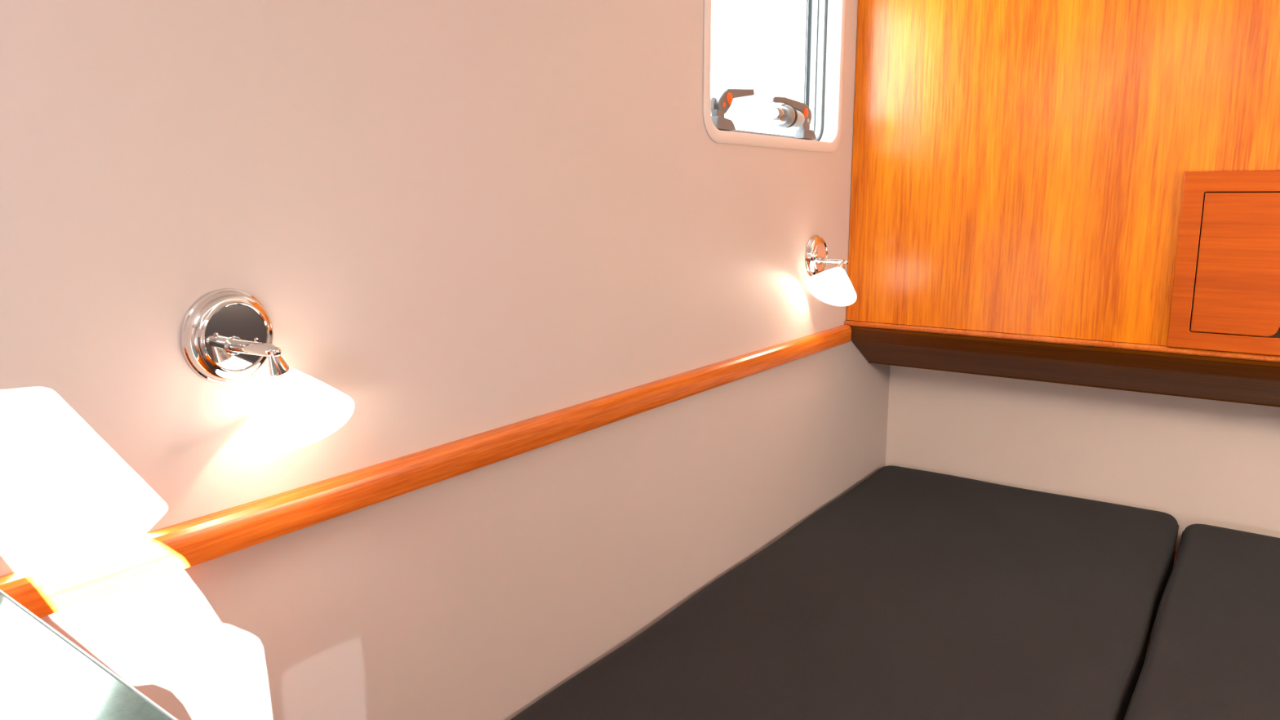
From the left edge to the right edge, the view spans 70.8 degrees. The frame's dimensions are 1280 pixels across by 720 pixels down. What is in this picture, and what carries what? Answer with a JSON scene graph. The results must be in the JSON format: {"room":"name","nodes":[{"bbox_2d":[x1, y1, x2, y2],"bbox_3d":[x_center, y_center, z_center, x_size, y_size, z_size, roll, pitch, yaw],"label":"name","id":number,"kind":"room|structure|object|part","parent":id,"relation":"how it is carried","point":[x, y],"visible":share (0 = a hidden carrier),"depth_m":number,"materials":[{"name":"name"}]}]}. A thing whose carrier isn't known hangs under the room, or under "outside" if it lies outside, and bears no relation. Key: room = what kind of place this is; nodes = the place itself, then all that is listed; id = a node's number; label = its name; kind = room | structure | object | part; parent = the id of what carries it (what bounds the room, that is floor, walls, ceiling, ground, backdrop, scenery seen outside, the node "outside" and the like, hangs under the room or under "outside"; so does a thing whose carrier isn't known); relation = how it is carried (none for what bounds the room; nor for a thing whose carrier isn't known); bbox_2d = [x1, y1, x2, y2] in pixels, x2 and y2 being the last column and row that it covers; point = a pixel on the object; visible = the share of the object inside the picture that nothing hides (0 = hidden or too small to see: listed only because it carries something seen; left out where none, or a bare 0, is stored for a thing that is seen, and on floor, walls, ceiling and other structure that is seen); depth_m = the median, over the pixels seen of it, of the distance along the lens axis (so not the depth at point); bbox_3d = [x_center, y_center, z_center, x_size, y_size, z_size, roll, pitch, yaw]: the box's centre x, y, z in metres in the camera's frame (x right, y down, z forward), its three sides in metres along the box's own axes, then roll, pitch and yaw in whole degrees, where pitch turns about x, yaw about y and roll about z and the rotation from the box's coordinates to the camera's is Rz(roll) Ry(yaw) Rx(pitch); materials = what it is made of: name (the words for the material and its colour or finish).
{"room":"ship interior","nodes":[
{"label":"ship interior","id":0,"kind":"room"},
{"bbox_2d":[0,0,892,719],"bbox_3d":[-0.360,0.089,1.268,0.045,2.030,4.010,7,13,35],"label":"wall","id":1,"kind":"structure","parent":0,"point":[458,220],"depth_m":1.25,"materials":[{"name":"paint"}]},
{"bbox_2d":[180,288,354,453],"bbox_3d":[-0.408,0.008,1.023,0.137,0.175,0.152,7,13,35],"label":"reading lamp","id":2,"kind":"object","parent":1,"relation":"attached to","point":[227,335],"visible":1,"depth_m":1.01,"materials":[{"name":"silver metal"}]},
{"bbox_3d":[-0.468,-0.027,1.034,0.020,0.111,0.111,7,13,35],"label":"wall plate","id":3,"kind":"part","parent":2,"relation":"part of","materials":[{"name":"silver metal"}]},
{"bbox_3d":[-0.436,-0.013,1.014,0.064,0.016,0.015,5,12,27],"label":"arm","id":4,"kind":"part","parent":2,"relation":"part of","materials":[{"name":"silver metal"}]},
{"bbox_3d":[-0.397,0.049,1.040,0.130,0.088,0.123,7,13,35],"label":"lamp shade","id":5,"kind":"part","parent":2,"relation":"part of","materials":[{"name":"white"}]},
{"bbox_2d":[0,324,851,617],"bbox_3d":[-0.453,0.194,1.093,0.023,0.048,3.586,7,13,35],"label":"wooden rail","id":6,"kind":"object","parent":1,"relation":"attached to","point":[52,587],"visible":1,"depth_m":1.16,"materials":[{"name":"brown wood"}]},
{"bbox_2d":[702,0,846,152],"bbox_3d":[0.292,-0.743,2.092,0.098,0.518,0.701,7,13,35],"label":"window","id":7,"kind":"structure","parent":1,"relation":"in","point":[824,28],"depth_m":2.33,"materials":[{"name":"beige plastic"}]},
{"bbox_2d":[710,88,754,131],"bbox_3d":[0.187,-0.553,1.982,0.065,0.097,0.179,7,13,35],"label":"handle","id":8,"kind":"object","parent":7,"relation":"attached to","point":[719,106],"visible":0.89,"depth_m":1.93,"materials":[{"name":"grey"}]},
{"bbox_3d":[0.208,-0.569,1.978,0.014,0.065,0.158,7,13,35],"label":"lever","id":9,"kind":"part","parent":8,"relation":"part of","materials":[{"name":"grey"}]},
{"bbox_3d":[0.281,-0.751,2.098,0.035,0.493,0.689,7,13,35],"label":"aluminium frame","id":10,"kind":"part","parent":7,"relation":"part of","materials":[{"name":"grey metal"}]},
{"bbox_2d":[768,104,804,128],"bbox_3d":[0.355,-0.590,2.179,0.055,0.054,0.151,7,13,35],"label":"knob","id":11,"kind":"object","parent":7,"relation":"attached to","point":[785,116],"visible":1,"depth_m":2.15,"materials":[{"name":"grey plastic"}]},
{"bbox_2d":[769,96,816,139],"bbox_3d":[0.360,-0.596,2.223,0.065,0.092,0.227,7,13,35],"label":"handle","id":12,"kind":"object","parent":7,"relation":"attached to","point":[803,132],"visible":0.77,"depth_m":2.25,"materials":[{"name":"grey"}]},
{"bbox_3d":[0.371,-0.607,2.204,0.012,0.064,0.212,7,13,35],"label":"lever","id":13,"kind":"part","parent":12,"relation":"part of","materials":[{"name":"grey"}]},
{"bbox_3d":[0.259,-0.731,2.118,0.005,0.454,0.605,7,13,35],"label":"lid frame","id":14,"kind":"part","parent":7,"relation":"part of","materials":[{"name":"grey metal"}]},
{"bbox_2d":[804,235,856,306],"bbox_3d":[0.493,-0.224,2.272,0.140,0.179,0.160,7,13,35],"label":"reading lamp","id":15,"kind":"object","parent":1,"relation":"attached to","point":[833,286],"visible":1,"depth_m":2.29,"materials":[{"name":"silver metal"}]},
{"bbox_3d":[0.458,-0.267,2.320,0.020,0.111,0.111,7,13,35],"label":"wall plate","id":16,"kind":"part","parent":15,"relation":"part of","materials":[{"name":"silver metal"}]},
{"bbox_3d":[0.480,-0.180,2.253,0.130,0.101,0.102,7,13,35],"label":"lamp shade","id":17,"kind":"part","parent":15,"relation":"part of","materials":[{"name":"white glass"}]},
{"bbox_3d":[0.491,-0.253,2.300,0.064,0.017,0.015,5,12,26],"label":"arm","id":18,"kind":"part","parent":15,"relation":"part of","materials":[{"name":"silver metal"}]},
{"bbox_3d":[0.493,-0.202,2.266,0.012,0.017,0.017,7,13,35],"label":"bulb","id":19,"kind":"part","parent":15,"relation":"part of","materials":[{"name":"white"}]},
{"bbox_2d":[845,0,1279,346],"bbox_3d":[1.420,-0.526,1.870,2.046,1.048,0.018,7,13,35],"label":"bulkhead","id":20,"kind":"object","parent":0,"point":[1020,166],"visible":1,"depth_m":2.19,"materials":[{"name":"brown wood"}]},
{"bbox_2d":[844,320,1279,407],"bbox_3d":[1.523,0.039,2.120,2.046,0.152,0.388,7,13,35],"label":"shelf","id":21,"kind":"object","parent":20,"relation":"attached to","point":[1240,380],"visible":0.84,"depth_m":2.27,"materials":[{"name":"brown wood"}]},
{"bbox_2d":[1166,169,1279,355],"bbox_3d":[1.400,-0.204,1.925,0.440,0.396,0.016,7,13,35],"label":"upper cabinet","id":22,"kind":"object","parent":20,"relation":"attached to","point":[1225,297],"visible":1,"depth_m":1.99,"materials":[{"name":"brown wood"}]},
{"bbox_3d":[1.398,-0.201,1.925,0.351,0.310,0.014,7,13,35],"label":"door","id":23,"kind":"part","parent":22,"relation":"part of","materials":[{"name":"brown wood"}]},
{"bbox_2d":[885,324,1279,552],"bbox_3d":[1.645,-0.102,2.269,2.050,2.030,0.030,7,13,35],"label":"wall","id":24,"kind":"structure","parent":0,"point":[1192,460],"depth_m":2.56,"materials":[{"name":"paint"}]},
{"bbox_3d":[0.490,1.212,0.847,2.050,0.030,3.980,7,13,35],"label":"floor","id":25,"kind":"structure","parent":0,"visible":0},
{"bbox_2d":[0,589,177,719],"bbox_3d":[-0.437,0.767,0.513,0.774,0.969,0.507,7,13,35],"label":"countertop","id":26,"kind":"structure","parent":25,"relation":"on","point":[44,675],"depth_m":0.68,"materials":[{"name":"white pale polished marble"}]},
{"bbox_2d":[1144,551,1177,660],"bbox_3d":[0.937,0.906,1.433,2.048,0.354,2.429,7,13,35],"label":"box","id":27,"kind":"object","parent":25,"relation":"on","point":[1175,553],"visible":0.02,"depth_m":2.04,"materials":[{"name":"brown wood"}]},
{"bbox_2d":[510,465,1178,719],"bbox_3d":[0.451,0.608,1.746,0.842,0.122,2.370,7,13,35],"label":"cushion","id":28,"kind":"object","parent":27,"relation":"on","point":[912,593],"visible":0.99,"depth_m":1.84,"materials":[{"name":"grey fabric"}]},
{"bbox_2d":[1124,524,1279,719],"bbox_3d":[1.234,0.711,1.174,1.099,0.122,2.325,7,13,35],"label":"cushion","id":29,"kind":"object","parent":27,"relation":"on","point":[1213,653],"visible":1,"depth_m":1.77,"materials":[{"name":"grey fabric"}]}
]}

